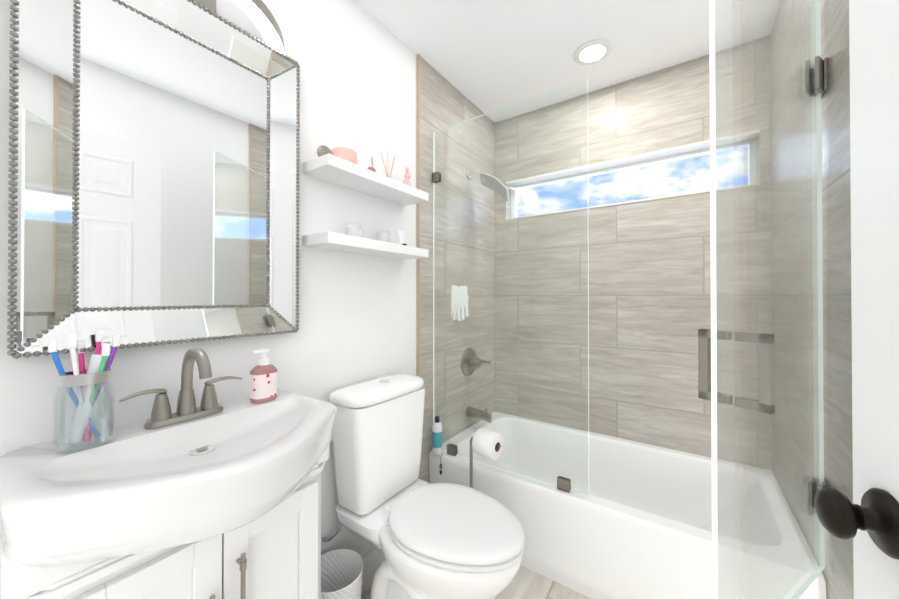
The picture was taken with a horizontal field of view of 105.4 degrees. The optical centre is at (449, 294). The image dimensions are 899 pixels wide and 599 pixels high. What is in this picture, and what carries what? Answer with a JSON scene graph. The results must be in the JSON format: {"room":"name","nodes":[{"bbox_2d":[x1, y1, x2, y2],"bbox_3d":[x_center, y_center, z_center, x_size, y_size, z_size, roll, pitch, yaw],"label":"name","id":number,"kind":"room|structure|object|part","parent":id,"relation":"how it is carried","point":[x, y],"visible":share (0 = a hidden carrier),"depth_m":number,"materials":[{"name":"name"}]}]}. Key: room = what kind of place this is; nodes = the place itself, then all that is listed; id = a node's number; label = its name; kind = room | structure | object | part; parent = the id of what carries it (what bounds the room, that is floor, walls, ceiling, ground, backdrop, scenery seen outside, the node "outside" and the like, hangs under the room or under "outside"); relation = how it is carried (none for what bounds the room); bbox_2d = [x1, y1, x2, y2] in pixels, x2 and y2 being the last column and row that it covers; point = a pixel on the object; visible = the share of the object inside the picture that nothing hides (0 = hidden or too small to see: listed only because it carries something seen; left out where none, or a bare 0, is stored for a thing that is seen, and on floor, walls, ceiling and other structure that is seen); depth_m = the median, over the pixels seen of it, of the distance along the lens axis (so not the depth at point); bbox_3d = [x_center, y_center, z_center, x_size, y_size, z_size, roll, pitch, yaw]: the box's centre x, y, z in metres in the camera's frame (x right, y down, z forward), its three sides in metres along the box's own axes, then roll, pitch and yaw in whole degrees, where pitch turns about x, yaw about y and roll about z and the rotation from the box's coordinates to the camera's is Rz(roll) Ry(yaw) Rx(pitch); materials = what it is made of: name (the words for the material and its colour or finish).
{"room":"bathroom","nodes":[
{"label":"bathroom","id":0,"kind":"room"},
{"bbox_2d":[0,0,415,556],"bbox_3d":[-0.674,-0.010,1.123,0.120,2.440,3.635,0,0,35],"label":"wall","id":1,"kind":"structure","parent":0,"point":[355,60],"depth_m":1.31,"materials":[{"name":"white paint"}]},
{"bbox_2d":[7,0,299,358],"bbox_3d":[-0.704,-0.347,0.934,0.045,0.954,0.614,0,0,35],"label":"mirror","id":2,"kind":"object","parent":1,"relation":"attached to","point":[153,176],"visible":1,"depth_m":0.86,"materials":[{"name":"silver glass"}]},
{"bbox_2d":[196,0,283,52],"bbox_3d":[-0.654,-0.827,0.903,0.168,0.046,0.510,0,0,35],"label":"vanity light","id":3,"kind":"object","parent":1,"relation":"attached to","point":[259,14],"visible":0.73,"depth_m":1.00,"materials":[{"name":"white glass"}]},
{"bbox_3d":[-0.714,-0.826,0.945,0.021,0.046,0.120,0,0,35],"label":"vanity light plate","id":4,"kind":"part","parent":3,"relation":"part of","materials":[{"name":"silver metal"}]},
{"bbox_2d":[303,231,428,259],"bbox_3d":[-0.312,-0.189,1.410,0.149,0.038,0.543,0,0,35],"label":"shelf","id":5,"kind":"object","parent":1,"relation":"attached to","point":[327,240],"visible":1,"depth_m":1.30,"materials":[{"name":"white wood"}]},
{"bbox_2d":[345,223,361,236],"bbox_3d":[-0.370,-0.239,1.318,0.062,0.058,0.062,0,0,35],"label":"jar","id":6,"kind":"object","parent":5,"relation":"on","point":[353,230],"visible":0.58,"depth_m":1.30,"materials":[{"name":"clear glass"}]},
{"bbox_2d":[376,230,390,241],"bbox_3d":[-0.279,-0.238,1.450,0.062,0.058,0.062,0,0,35],"label":"jar","id":7,"kind":"object","parent":5,"relation":"on","point":[384,236],"visible":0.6,"depth_m":1.43,"materials":[{"name":"clear glass"}]},
{"bbox_2d":[397,230,404,244],"bbox_3d":[-0.219,-0.247,1.554,0.024,0.078,0.044,0,0,35],"label":"tube","id":8,"kind":"object","parent":5,"relation":"on","point":[401,237],"visible":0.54,"depth_m":1.54,"materials":[{"name":"white plastic"}]},
{"bbox_2d":[303,153,428,205],"bbox_3d":[-0.312,-0.451,1.411,0.149,0.038,0.543,0,0,35],"label":"shelf","id":9,"kind":"object","parent":1,"relation":"attached to","point":[328,167],"visible":1,"depth_m":1.32,"materials":[{"name":"white wood"}]},
{"bbox_2d":[317,145,331,156],"bbox_3d":[-0.444,-0.501,1.222,0.033,0.056,0.060,0,0,35],"label":"ornament","id":10,"kind":"object","parent":9,"relation":"on","point":[322,150],"visible":0.46,"depth_m":1.20,"materials":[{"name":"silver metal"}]},
{"bbox_2d":[331,147,356,163],"bbox_3d":[-0.397,-0.503,1.290,0.096,0.062,0.096,0,0,35],"label":"candle","id":11,"kind":"object","parent":9,"relation":"on","point":[348,154],"visible":0.52,"depth_m":1.25,"materials":[{"name":"pink wax"}]},
{"bbox_2d":[367,157,375,171],"bbox_3d":[-0.318,-0.513,1.387,0.038,0.083,0.038,0,0,35],"label":"nail polish","id":12,"kind":"object","parent":9,"relation":"on","point":[370,167],"visible":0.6,"depth_m":1.38,"materials":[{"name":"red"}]},
{"bbox_2d":[381,151,395,177],"bbox_3d":[-0.261,-0.537,1.479,0.059,0.132,0.065,0,0,35],"label":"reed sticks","id":13,"kind":"object","parent":9,"relation":"on","point":[387,174],"visible":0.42,"depth_m":1.47,"materials":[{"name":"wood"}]},
{"bbox_2d":[403,167,410,185],"bbox_3d":[-0.197,-0.527,1.571,0.040,0.113,0.037,0,0,35],"label":"bunny figurine","id":14,"kind":"object","parent":9,"relation":"on","point":[407,176],"visible":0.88,"depth_m":1.56,"materials":[{"name":"pink ceramic"}]},
{"bbox_2d":[362,547,384,583],"bbox_3d":[-0.567,1.160,1.152,0.014,0.100,1.418,0,0,35],"label":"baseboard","id":15,"kind":"structure","parent":1,"relation":"attached to","point":[373,558],"depth_m":1.48,"materials":[{"name":"white wood"}]},
{"bbox_2d":[416,54,419,478],"bbox_3d":[-0.159,-0.006,1.748,0.016,2.440,0.012,0,0,35],"label":"trim","id":16,"kind":"structure","parent":1,"relation":"attached to","point":[418,214],"depth_m":1.75,"materials":[{"name":"beige wood"}]},
{"bbox_2d":[420,56,494,482],"bbox_3d":[0.080,-0.004,2.098,0.012,2.440,0.834,0,0,35],"label":"wall tile","id":17,"kind":"structure","parent":1,"relation":"attached to","point":[444,102],"depth_m":2.01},
{"bbox_2d":[451,285,468,320],"bbox_3d":[0.055,0.053,2.004,0.121,0.209,0.032,0,0,-4],"label":"glove","id":18,"kind":"object","parent":17,"relation":"hanging from","point":[462,302],"depth_m":1.99,"materials":[{"name":"white fabric"}]},
{"bbox_2d":[461,347,490,375],"bbox_3d":[0.167,0.421,2.114,0.108,0.176,0.184,0,0,35],"label":"valve","id":19,"kind":"object","parent":17,"relation":"attached to","point":[469,352],"depth_m":2.10,"materials":[{"name":"silver metal"}]},
{"bbox_2d":[466,406,491,422],"bbox_3d":[0.184,0.733,2.096,0.155,0.077,0.060,0,0,35],"label":"spout","id":20,"kind":"object","parent":17,"relation":"attached to","point":[476,412],"depth_m":2.08,"materials":[{"name":"silver metal"}]},
{"bbox_2d":[466,170,508,201],"bbox_3d":[0.240,-0.662,2.069,0.288,0.230,0.110,0,0,35],"label":"shower head","id":21,"kind":"object","parent":17,"relation":"attached to","point":[496,182],"depth_m":2.04},
{"bbox_2d":[361,565,590,598],"bbox_3d":[-0.018,1.232,0.661,1.715,0.050,3.635,0,0,35],"label":"floor","id":22,"kind":"structure","parent":0,"point":[526,583],"depth_m":1.41,"materials":[{"name":"tile"}]},
{"bbox_2d":[0,347,336,598],"bbox_3d":[-0.547,0.669,0.788,0.464,1.078,0.614,0,0,35],"label":"bathroom vanity","id":23,"kind":"object","parent":22,"relation":"on","point":[210,497],"visible":1,"depth_m":0.68,"materials":[{"name":"white ceramic"}]},
{"bbox_2d":[48,330,119,451],"bbox_3d":[-0.771,0.198,0.728,0.101,0.236,0.105,0,0,35],"label":"mason jar","id":24,"kind":"object","parent":23,"relation":"on","point":[91,381],"visible":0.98,"depth_m":0.71,"materials":[{"name":"clear glass"}]},
{"bbox_2d":[119,347,241,428],"bbox_3d":[-0.632,0.224,0.849,0.157,0.187,0.259,0,0,35],"label":"faucet","id":25,"kind":"object","parent":23,"relation":"on","point":[187,416],"depth_m":0.86,"materials":[{"name":"silver metal"}]},
{"bbox_2d":[250,349,277,402],"bbox_3d":[-0.559,0.242,1.033,0.055,0.152,0.071,0,0,35],"label":"soap bottle","id":26,"kind":"object","parent":23,"relation":"on","point":[263,378],"visible":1,"depth_m":1.01,"materials":[{"name":"pink plastic"}]},
{"bbox_2d":[321,549,363,598],"bbox_3d":[-0.400,1.085,1.196,0.194,0.250,0.194,0,0,35],"label":"trash can","id":27,"kind":"object","parent":22,"relation":"on","point":[341,573],"visible":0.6,"depth_m":1.27,"materials":[{"name":"white plastic"}]},
{"bbox_2d":[323,373,524,598],"bbox_3d":[-0.072,0.784,1.252,0.714,0.864,0.414,0,0,35],"label":"toilet","id":28,"kind":"object","parent":22,"relation":"on","point":[444,541],"visible":1,"depth_m":1.22,"materials":[{"name":"white ceramic"}]},
{"bbox_2d":[470,428,504,487],"bbox_3d":[0.136,0.909,1.553,0.238,0.606,0.150,0,0,35],"label":"toilet paper holder","id":29,"kind":"object","parent":22,"relation":"on","point":[487,443],"visible":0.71,"depth_m":1.49,"materials":[{"name":"white paper"}]},
{"bbox_2d":[429,412,825,598],"bbox_3d":[0.702,1.020,1.704,1.447,0.387,0.757,0,0,35],"label":"tub","id":30,"kind":"object","parent":22,"relation":"on","point":[636,523],"visible":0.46,"depth_m":1.47,"materials":[{"name":"white ceramic"}]},
{"bbox_2d":[432,416,441,454],"bbox_3d":[-0.064,0.733,1.786,0.053,0.187,0.053,0,0,35],"label":"shampoo","id":31,"kind":"object","parent":30,"relation":"on","point":[437,437],"visible":0.98,"depth_m":1.76,"materials":[{"name":"white"}]},
{"bbox_2d":[432,79,588,496],"bbox_3d":[0.239,-0.026,1.619,0.792,1.702,0.022,0,0,35],"label":"glass","id":32,"kind":"object","parent":30,"relation":"on","point":[563,483],"visible":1,"depth_m":1.60,"materials":[{"name":"clear glass"}]},
{"bbox_2d":[356,0,780,122],"bbox_3d":[-0.018,-1.258,0.678,1.715,0.050,3.635,0,0,35],"label":"ceiling","id":33,"kind":"structure","parent":0,"point":[485,56],"depth_m":1.65,"materials":[{"name":"white paint"}]},
{"bbox_2d":[574,39,611,64],"bbox_3d":[0.724,-1.221,1.736,0.180,0.009,0.180,0,0,35],"label":"recessed light","id":34,"kind":"object","parent":33,"relation":"in","point":[606,45],"visible":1,"depth_m":1.71,"materials":[{"name":"white"}]},
{"bbox_2d":[580,45,604,61],"bbox_3d":[0.724,-1.218,1.736,0.120,0.001,0.120,0,0,35],"label":"disc","id":35,"kind":"object","parent":34,"relation":"attached to","point":[592,53],"visible":1,"depth_m":1.73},
{"bbox_2d":[495,35,772,470],"bbox_3d":[0.964,-0.004,2.090,1.475,2.440,0.160,0,0,35],"label":"tiled wall","id":36,"kind":"structure","parent":0,"point":[649,290],"depth_m":1.95,"materials":[{"name":"tile"}]},
{"bbox_2d":[506,129,759,219],"bbox_3d":[0.962,-0.652,2.048,1.325,0.265,0.089,0,0,35],"label":"liner","id":37,"kind":"object","parent":36,"relation":"attached to","point":[696,146],"visible":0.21,"depth_m":1.97,"materials":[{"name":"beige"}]},
{"bbox_2d":[511,139,756,217],"bbox_3d":[1.002,-0.651,2.105,1.325,0.265,0.050,0,0,35],"label":"window","id":38,"kind":"structure","parent":36,"relation":"in","point":[515,208],"depth_m":2.03,"materials":[{"name":"white"}]},
{"bbox_3d":[0.638,-0.016,0.216,0.120,2.440,3.635,0,0,35],"label":"wall","id":39,"kind":"structure","parent":0,"visible":0},
{"bbox_2d":[770,0,853,598],"bbox_3d":[1.242,-0.010,1.206,0.012,2.440,0.980,0,0,35],"label":"wall tile","id":40,"kind":"structure","parent":39,"relation":"attached to","point":[838,573],"depth_m":0.98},
{"bbox_2d":[698,0,830,598],"bbox_3d":[0.813,-0.035,0.846,0.652,1.635,0.126,0,0,-29],"label":"shower glass door","id":41,"kind":"structure","parent":40,"relation":"attached to","point":[816,81],"depth_m":0.80,"materials":[{"name":"clear glass"}]},
{"bbox_3d":[0.586,0.157,0.756,0.019,0.156,0.058,0,0,-29],"label":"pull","id":42,"kind":"part","parent":41,"relation":"part of","materials":[{"name":"silver metal"}]},
{"bbox_3d":[0.619,0.157,0.697,0.019,0.156,0.058,0,0,-29],"label":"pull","id":43,"kind":"part","parent":41,"relation":"part of","materials":[{"name":"silver metal"}]},
{"bbox_3d":[-0.119,0.152,-0.003,0.873,2.100,0.015,0,0,35],"label":"door frame","id":44,"kind":"structure","parent":0,"visible":0},
{"bbox_2d":[849,0,898,598],"bbox_3d":[0.372,0.182,0.099,0.035,2.030,0.740,0,0,26],"label":"door","id":45,"kind":"structure","parent":44,"relation":"attached to","point":[874,93],"depth_m":0.40,"materials":[{"name":"white wood"}]},
{"bbox_2d":[814,487,898,559],"bbox_3d":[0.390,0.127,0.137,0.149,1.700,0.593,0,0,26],"label":"door knob","id":46,"kind":"object","parent":45,"relation":"attached to","point":[875,514],"depth_m":0.38,"materials":[{"name":"black metal"}]}
]}

